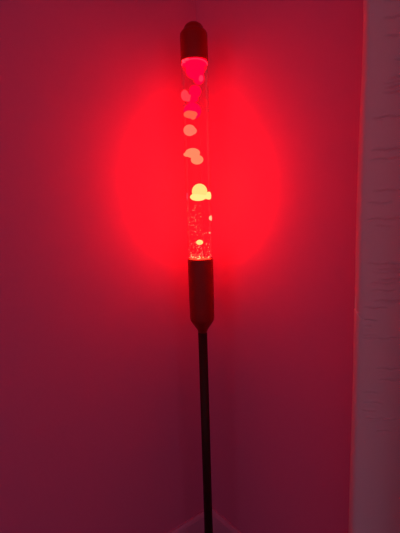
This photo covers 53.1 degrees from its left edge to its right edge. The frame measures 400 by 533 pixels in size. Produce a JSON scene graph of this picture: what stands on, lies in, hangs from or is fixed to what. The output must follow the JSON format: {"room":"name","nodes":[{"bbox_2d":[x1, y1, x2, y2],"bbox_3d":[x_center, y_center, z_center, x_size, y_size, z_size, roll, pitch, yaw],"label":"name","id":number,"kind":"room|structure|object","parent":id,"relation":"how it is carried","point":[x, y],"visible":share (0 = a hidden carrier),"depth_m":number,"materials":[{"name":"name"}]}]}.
{"room":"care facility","nodes":[
{"label":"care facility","id":0,"kind":"room"},
{"bbox_2d":[0,0,203,532],"bbox_3d":[-1.230,0.007,0.539,3.320,2.450,0.120,-8,10,-38],"label":"wall","id":1,"kind":"structure","parent":0,"point":[100,408],"depth_m":1.20,"materials":[{"name":"white paint"}]},
{"bbox_2d":[168,510,204,532],"bbox_3d":[-1.200,1.183,0.614,3.200,0.099,0.013,-8,10,-38],"label":"baseboard","id":2,"kind":"structure","parent":1,"relation":"attached to","point":[195,524],"depth_m":1.53,"materials":[{"name":"paint"}]},
{"bbox_2d":[196,0,362,532],"bbox_3d":[1.056,-0.020,0.239,0.120,2.450,3.200,-8,10,-38],"label":"wall","id":3,"kind":"structure","parent":0,"point":[280,96],"depth_m":1.18,"materials":[{"name":"white paint"}]},
{"bbox_2d":[212,508,241,532],"bbox_3d":[1.040,1.150,0.362,0.013,0.099,3.200,-8,10,-38],"label":"baseboard","id":4,"kind":"structure","parent":3,"relation":"attached to","point":[220,524],"depth_m":1.54,"materials":[{"name":"paint"}]},
{"bbox_3d":[0.819,-0.998,0.148,1.200,0.022,1.462,-2,8,0],"label":"curtain rod","id":5,"kind":"object","parent":3,"relation":"attached to","visible":0},
{"bbox_2d":[348,0,399,532],"bbox_3d":[0.867,0.103,0.327,0.163,2.169,1.559,-8,10,-38],"label":"curtain","id":6,"kind":"object","parent":5,"relation":"hanging from","point":[374,489],"visible":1,"depth_m":0.85,"materials":[{"name":"fabric"}]},
{"bbox_3d":[-0.191,1.403,-0.525,4.665,0.080,4.665,-2,8,0],"label":"floor","id":7,"kind":"structure","parent":0,"visible":0},
{"bbox_2d":[180,21,213,532],"bbox_3d":[0.008,0.187,1.289,0.238,1.810,0.238,-2,8,0],"label":"floor lamp","id":8,"kind":"object","parent":7,"relation":"on","point":[193,38],"visible":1,"depth_m":1.24,"materials":[{"name":"metal"}]}
]}

